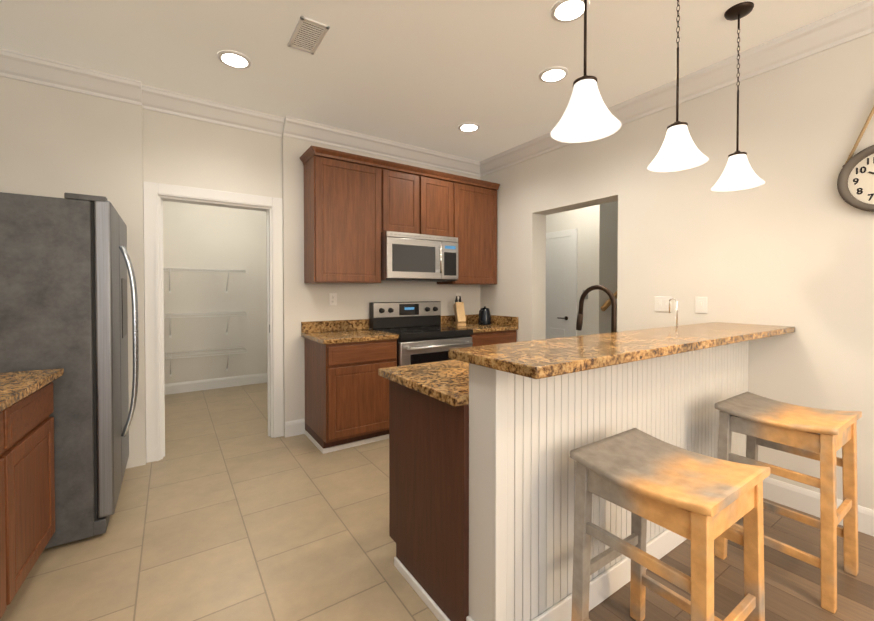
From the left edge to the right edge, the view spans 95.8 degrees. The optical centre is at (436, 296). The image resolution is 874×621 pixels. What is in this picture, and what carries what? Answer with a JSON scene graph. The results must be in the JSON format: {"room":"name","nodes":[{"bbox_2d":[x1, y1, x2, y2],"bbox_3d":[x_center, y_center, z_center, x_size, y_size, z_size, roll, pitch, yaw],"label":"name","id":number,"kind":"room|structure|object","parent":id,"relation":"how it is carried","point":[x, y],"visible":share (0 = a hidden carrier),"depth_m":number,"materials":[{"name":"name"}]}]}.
{"room":"kitchen","nodes":[
{"label":"kitchen","id":0,"kind":"room"},
{"bbox_2d":[163,201,266,383],"bbox_3d":[-2.713,-0.175,5.454,2.520,2.800,0.100,-1,1,-34],"label":"wall","id":1,"kind":"structure","parent":0,"point":[200,237],"depth_m":5.21,"materials":[{"name":"paint"}]},
{"bbox_2d":[0,383,438,620],"bbox_3d":[-0.170,1.316,1.798,4.470,0.080,9.040,-1,1,-34],"label":"floor","id":2,"kind":"structure","parent":0,"point":[227,508],"depth_m":2.06,"materials":[{"name":"beige tile"}]},
{"bbox_2d":[0,404,31,618],"bbox_3d":[-1.725,0.842,1.096,0.695,0.883,0.605,-1,1,-34],"label":"base cabinet","id":3,"kind":"object","parent":2,"relation":"on","point":[27,500],"depth_m":1.53,"materials":[{"name":"brown wood"}]},
{"bbox_2d":[0,368,63,423],"bbox_3d":[-1.390,0.390,0.624,0.730,0.035,2.767,-1,1,-34],"label":"countertop","id":4,"kind":"structure","parent":3,"relation":"on","point":[18,389],"depth_m":1.62,"materials":[{"name":"brown stone"}]},
{"bbox_2d":[32,384,54,567],"bbox_3d":[-1.997,0.836,1.500,0.695,0.883,0.649,-1,1,-34],"label":"base cabinet","id":5,"kind":"object","parent":2,"relation":"on","point":[43,472],"depth_m":1.79,"materials":[{"name":"brown wood"}]},
{"bbox_2d":[0,192,138,548],"bbox_3d":[-2.291,0.372,2.255,0.938,1.795,0.910,-1,1,-34],"label":"fridge","id":6,"kind":"object","parent":2,"relation":"on","point":[65,263],"visible":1,"depth_m":2.01,"materials":[{"name":"black"}]},
{"bbox_2d":[304,338,398,453],"bbox_3d":[-0.772,0.810,3.516,0.629,0.885,0.620,-1,1,-34],"label":"base cabinet","id":7,"kind":"object","parent":2,"relation":"on","point":[346,395],"depth_m":3.25,"materials":[{"name":"brown wood"}]},
{"bbox_2d":[301,330,398,345],"bbox_3d":[-0.781,0.350,3.497,0.659,0.035,0.632,-1,1,-34],"label":"countertop","id":8,"kind":"structure","parent":7,"relation":"on","point":[326,337],"depth_m":3.36,"materials":[{"name":"brown stone"}]},
{"bbox_2d":[369,301,472,365],"bbox_3d":[-0.142,0.655,3.869,0.804,1.185,0.716,-1,1,-34],"label":"range","id":9,"kind":"object","parent":2,"relation":"on","point":[422,332],"visible":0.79,"depth_m":3.83,"materials":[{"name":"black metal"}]},
{"bbox_2d":[389,380,468,620],"bbox_3d":[0.105,0.833,1.813,0.431,0.885,0.615,-1,1,-34],"label":"base cabinet","id":10,"kind":"object","parent":2,"relation":"on","point":[429,468],"depth_m":1.62,"materials":[{"name":"brown wood"}]},
{"bbox_2d":[378,360,468,407],"bbox_3d":[0.820,0.366,2.300,2.248,0.035,0.633,-1,1,-34],"label":"countertop","id":11,"kind":"structure","parent":10,"relation":"on","point":[447,382],"depth_m":1.73,"materials":[{"name":"brown stone"}]},
{"bbox_2d":[576,285,677,331],"bbox_3d":[1.120,0.142,2.331,0.808,0.412,0.263,-1,1,-34],"label":"faucet","id":12,"kind":"object","parent":11,"relation":"on","point":[579,321],"visible":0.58,"depth_m":2.19,"materials":[{"name":"brown metal"}]},
{"bbox_2d":[470,330,516,346],"bbox_3d":[0.428,0.798,4.325,0.641,0.885,0.620,-1,1,-34],"label":"base cabinet","id":13,"kind":"object","parent":2,"relation":"on","point":[498,336],"depth_m":4.07,"materials":[{"name":"brown wood"}]},
{"bbox_2d":[451,322,516,333],"bbox_3d":[0.431,0.338,4.313,0.641,0.035,0.632,-1,1,-34],"label":"countertop","id":14,"kind":"structure","parent":13,"relation":"on","point":[477,329],"depth_m":4.12,"materials":[{"name":"brown stone"}]},
{"bbox_2d":[454,296,465,325],"bbox_3d":[0.247,0.159,4.327,0.096,0.321,0.185,0,1,-14],"label":"knife block","id":15,"kind":"object","parent":14,"relation":"on","point":[460,317],"visible":1,"depth_m":4.28,"materials":[{"name":"brown wood"}]},
{"bbox_2d":[478,306,491,324],"bbox_3d":[0.523,0.215,4.420,0.214,0.206,0.150,-1,1,-34],"label":"kettle","id":16,"kind":"object","parent":14,"relation":"on","point":[484,315],"visible":1,"depth_m":4.37,"materials":[{"name":"black metal"}]},
{"bbox_2d":[0,76,479,468],"bbox_3d":[-1.379,-0.149,3.573,4.470,2.800,0.170,-1,1,-34],"label":"wall","id":17,"kind":"structure","parent":0,"point":[56,142],"depth_m":3.00,"materials":[{"name":"paint"}]},
{"bbox_2d":[143,181,283,462],"bbox_3d":[-1.825,0.195,3.305,0.996,2.120,0.164,-1,1,-34],"label":"door frame","id":18,"kind":"structure","parent":17,"relation":"attached to","point":[271,207],"depth_m":3.09,"materials":[{"name":"white wood"}]},
{"bbox_2d":[329,293,336,304],"bbox_3d":[-0.982,0.029,3.734,0.075,0.115,0.009,-1,1,-34],"label":"electrical outlet","id":19,"kind":"object","parent":17,"relation":"attached to","point":[332,298],"visible":1,"depth_m":3.73,"materials":[{"name":"white plastic"}]},
{"bbox_2d":[300,146,391,283],"bbox_3d":[-0.828,-0.685,3.637,0.694,1.126,0.323,-1,1,-34],"label":"upper cabinet","id":20,"kind":"object","parent":17,"relation":"attached to","point":[355,205],"depth_m":3.48,"materials":[{"name":"brown wood"}]},
{"bbox_2d":[301,314,478,333],"bbox_3d":[-0.360,0.273,4.146,2.085,0.100,0.024,-1,1,-34],"label":"backsplash","id":21,"kind":"structure","parent":17,"relation":"attached to","point":[357,324],"depth_m":3.80,"materials":[{"name":"brown stone"}]},
{"bbox_2d":[392,162,427,234],"bbox_3d":[-0.398,-0.928,3.923,0.480,0.648,0.323,-1,1,-34],"label":"upper cabinet","id":22,"kind":"object","parent":17,"relation":"attached to","point":[409,183],"depth_m":3.82,"materials":[{"name":"brown wood"}]},
{"bbox_2d":[381,231,457,281],"bbox_3d":[-0.217,-0.379,3.968,0.818,0.447,0.463,-1,1,-34],"label":"microwave","id":23,"kind":"object","parent":22,"relation":"attached to","point":[417,257],"visible":1,"depth_m":3.78,"materials":[{"name":"silver metal"}]},
{"bbox_2d":[428,170,455,236],"bbox_3d":[-0.115,-0.930,4.114,0.482,0.648,0.323,-1,1,-34],"label":"upper cabinet","id":24,"kind":"object","parent":17,"relation":"attached to","point":[441,186],"depth_m":4.03,"materials":[{"name":"brown wood"}]},
{"bbox_2d":[437,175,499,284],"bbox_3d":[0.313,-0.695,4.406,0.684,1.126,0.323,-1,1,-34],"label":"upper cabinet","id":25,"kind":"object","parent":17,"relation":"attached to","point":[476,200],"depth_m":4.29,"materials":[{"name":"brown wood"}]},
{"bbox_2d":[0,0,864,161],"bbox_3d":[1.600,-1.589,2.890,8.670,0.100,9.140,-1,1,-34],"label":"ceiling","id":26,"kind":"structure","parent":0,"point":[432,75],"depth_m":2.46,"materials":[{"name":"paint"}]},
{"bbox_2d":[217,50,250,68],"bbox_3d":[-1.311,-1.530,2.557,0.196,0.010,0.196,-1,1,-34],"label":"recessed light","id":27,"kind":"object","parent":26,"relation":"in","point":[234,59],"visible":0.96,"depth_m":2.54,"materials":[{"name":"white glass"}]},
{"bbox_2d":[287,16,329,54],"bbox_3d":[-0.759,-1.526,2.320,0.160,0.010,0.310,-1,1,-34],"label":"ceiling vent","id":28,"kind":"object","parent":26,"relation":"in","point":[308,35],"visible":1,"depth_m":2.30,"materials":[{"name":"white metal"}]},
{"bbox_2d":[458,122,479,131],"bbox_3d":[0.292,-1.544,3.613,0.196,0.010,0.196,-1,1,-34],"label":"recessed light","id":29,"kind":"object","parent":26,"relation":"in","point":[468,127],"visible":0.98,"depth_m":3.60,"materials":[{"name":"white glass"}]},
{"bbox_2d":[539,66,567,82],"bbox_3d":[0.806,-1.532,2.735,0.196,0.010,0.196,-1,1,-34],"label":"recessed light","id":30,"kind":"object","parent":26,"relation":"in","point":[554,74],"visible":1,"depth_m":2.72,"materials":[{"name":"white glass"}]},
{"bbox_2d":[551,0,589,21],"bbox_3d":[0.707,-1.523,2.100,0.196,0.010,0.196,-1,1,-34],"label":"recessed light","id":31,"kind":"object","parent":26,"relation":"in","point":[564,10],"visible":0.85,"depth_m":2.10,"materials":[{"name":"white"}]},
{"bbox_2d":[550,0,621,142],"bbox_3d":[0.519,-1.050,1.379,0.234,0.936,0.234,-1,1,-34],"label":"pendant light","id":32,"kind":"object","parent":26,"relation":"hanging from","point":[587,116],"visible":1,"depth_m":1.38,"materials":[{"name":"white glass"}]},
{"bbox_2d":[647,0,708,171],"bbox_3d":[1.066,-1.055,1.747,0.234,0.936,0.234,-1,1,-34],"label":"pendant light","id":33,"kind":"object","parent":26,"relation":"hanging from","point":[679,150],"visible":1,"depth_m":1.74,"materials":[{"name":"white glass"}]},
{"bbox_2d":[711,2,764,191],"bbox_3d":[1.613,-1.060,2.116,0.234,0.936,0.234,-1,1,-34],"label":"pendant light","id":34,"kind":"object","parent":26,"relation":"hanging from","point":[738,174],"visible":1,"depth_m":2.10,"materials":[{"name":"white glass"}]},
{"bbox_2d":[546,207,589,335],"bbox_3d":[1.546,-0.179,5.737,0.100,2.800,1.650,-1,1,-34],"label":"wall","id":35,"kind":"structure","parent":0,"point":[579,219],"depth_m":5.15,"materials":[{"name":"paint"}]},
{"bbox_2d":[546,228,576,338],"bbox_3d":[1.544,0.163,5.596,0.063,2.120,0.990,-1,1,-34],"label":"hall door","id":36,"kind":"structure","parent":35,"relation":"in","point":[561,286],"depth_m":5.39,"materials":[{"name":"white"}]},
{"bbox_2d":[590,201,617,334],"bbox_3d":[3.181,-0.179,5.771,2.850,2.800,0.100,-1,1,-34],"label":"wall","id":37,"kind":"structure","parent":0,"point":[596,226],"depth_m":5.01,"materials":[{"name":"paint"}]},
{"bbox_2d":[601,291,616,310],"bbox_3d":[2.975,-0.534,5.517,2.293,1.423,0.082,-1,1,-34],"label":"stair handrail","id":38,"kind":"object","parent":37,"relation":"attached to","point":[605,305],"visible":0.21,"depth_m":4.91,"materials":[{"name":"brown wood"}]},
{"bbox_2d":[466,341,748,620],"bbox_3d":[1.063,0.748,1.987,2.203,1.050,0.158,-1,1,-34],"label":"wall","id":39,"kind":"structure","parent":0,"point":[527,435],"depth_m":1.50,"materials":[{"name":"white wood"}]},
{"bbox_2d":[448,322,794,378],"bbox_3d":[1.089,0.205,1.904,2.243,0.035,0.425,-1,1,-34],"label":"bar","id":40,"kind":"object","parent":39,"relation":"on","point":[539,359],"visible":1,"depth_m":1.49,"materials":[{"name":"stone"}]},
{"bbox_2d":[480,33,873,509],"bbox_3d":[2.419,-0.129,2.123,0.210,2.800,6.720,-1,1,-34],"label":"wall","id":41,"kind":"structure","parent":0,"point":[790,242],"depth_m":2.50,"materials":[{"name":"paint"}]},
{"bbox_2d":[491,315,516,325],"bbox_3d":[0.687,0.269,4.485,0.025,0.100,0.632,-1,1,-34],"label":"backsplash","id":42,"kind":"structure","parent":41,"relation":"attached to","point":[501,320],"depth_m":4.37,"materials":[{"name":"brown stone"}]},
{"bbox_2d":[655,296,670,311],"bbox_3d":[1.706,0.059,2.984,0.013,0.115,0.120,-1,1,-34],"label":"double light switch","id":43,"kind":"object","parent":41,"relation":"attached to","point":[661,303],"visible":1,"depth_m":2.99,"materials":[{"name":"white plastic"}]},
{"bbox_2d":[695,297,706,313],"bbox_3d":[1.851,0.062,2.768,0.013,0.115,0.075,-1,1,-34],"label":"light switch","id":44,"kind":"object","parent":41,"relation":"attached to","point":[700,304],"visible":1,"depth_m":2.77,"materials":[{"name":"white plastic"}]},
{"bbox_2d":[837,106,873,211],"bbox_3d":[2.318,-0.768,2.034,0.044,0.658,0.358,-1,1,-34],"label":"wall clock","id":45,"kind":"object","parent":41,"relation":"attached to","point":[855,183],"visible":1,"depth_m":2.12,"materials":[{"name":"grey"}]},
{"bbox_2d":[589,498,873,620],"bbox_3d":[2.864,1.298,3.094,6.390,0.080,7.800,-1,1,-34],"label":"floor","id":46,"kind":"structure","parent":0,"point":[792,587],"depth_m":1.75,"materials":[{"name":"brown wood"}]},
{"bbox_2d":[570,428,770,620],"bbox_3d":[0.751,0.908,1.303,0.420,0.751,0.430,-1,1,-34],"label":"stool","id":47,"kind":"object","parent":46,"relation":"on","point":[701,502],"visible":1,"depth_m":1.23,"materials":[{"name":"brown wood"}]},
{"bbox_2d":[714,391,861,613],"bbox_3d":[1.651,0.900,1.873,0.420,0.751,0.430,-1,1,-34],"label":"stool","id":48,"kind":"object","parent":46,"relation":"on","point":[756,420],"visible":0.79,"depth_m":1.79,"materials":[{"name":"brown wood"}]},
{"bbox_3d":[0.579,-0.110,0.739,4.390,2.800,6.720,-1,1,-34],"label":"wall","id":49,"kind":"structure","parent":0,"visible":0},
{"bbox_2d":[164,373,266,394],"bbox_3d":[-2.681,1.158,5.425,2.320,0.135,0.014,-1,1,-34],"label":"baseboard","id":50,"kind":"structure","parent":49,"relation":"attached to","point":[198,385],"depth_m":5.24,"materials":[{"name":"white wood"}]},
{"bbox_2d":[285,419,304,431],"bbox_3d":[-0.991,1.178,3.964,1.109,0.135,0.014,-1,1,-34],"label":"baseboard","id":51,"kind":"structure","parent":49,"relation":"attached to","point":[295,424],"depth_m":3.55,"materials":[{"name":"white wood"}]},
{"bbox_2d":[0,0,873,176],"bbox_3d":[0.581,-1.443,0.824,4.270,0.135,6.650,-1,1,-34],"label":"crown molding","id":52,"kind":"structure","parent":49,"relation":"attached to","point":[851,23],"depth_m":2.85,"materials":[{"name":"white"}]},
{"bbox_2d":[763,477,873,535],"bbox_3d":[3.094,1.220,0.939,0.014,0.135,3.910,-1,1,-34],"label":"baseboard","id":53,"kind":"structure","parent":49,"relation":"attached to","point":[793,496],"depth_m":2.32,"materials":[{"name":"white wood"}]}
]}

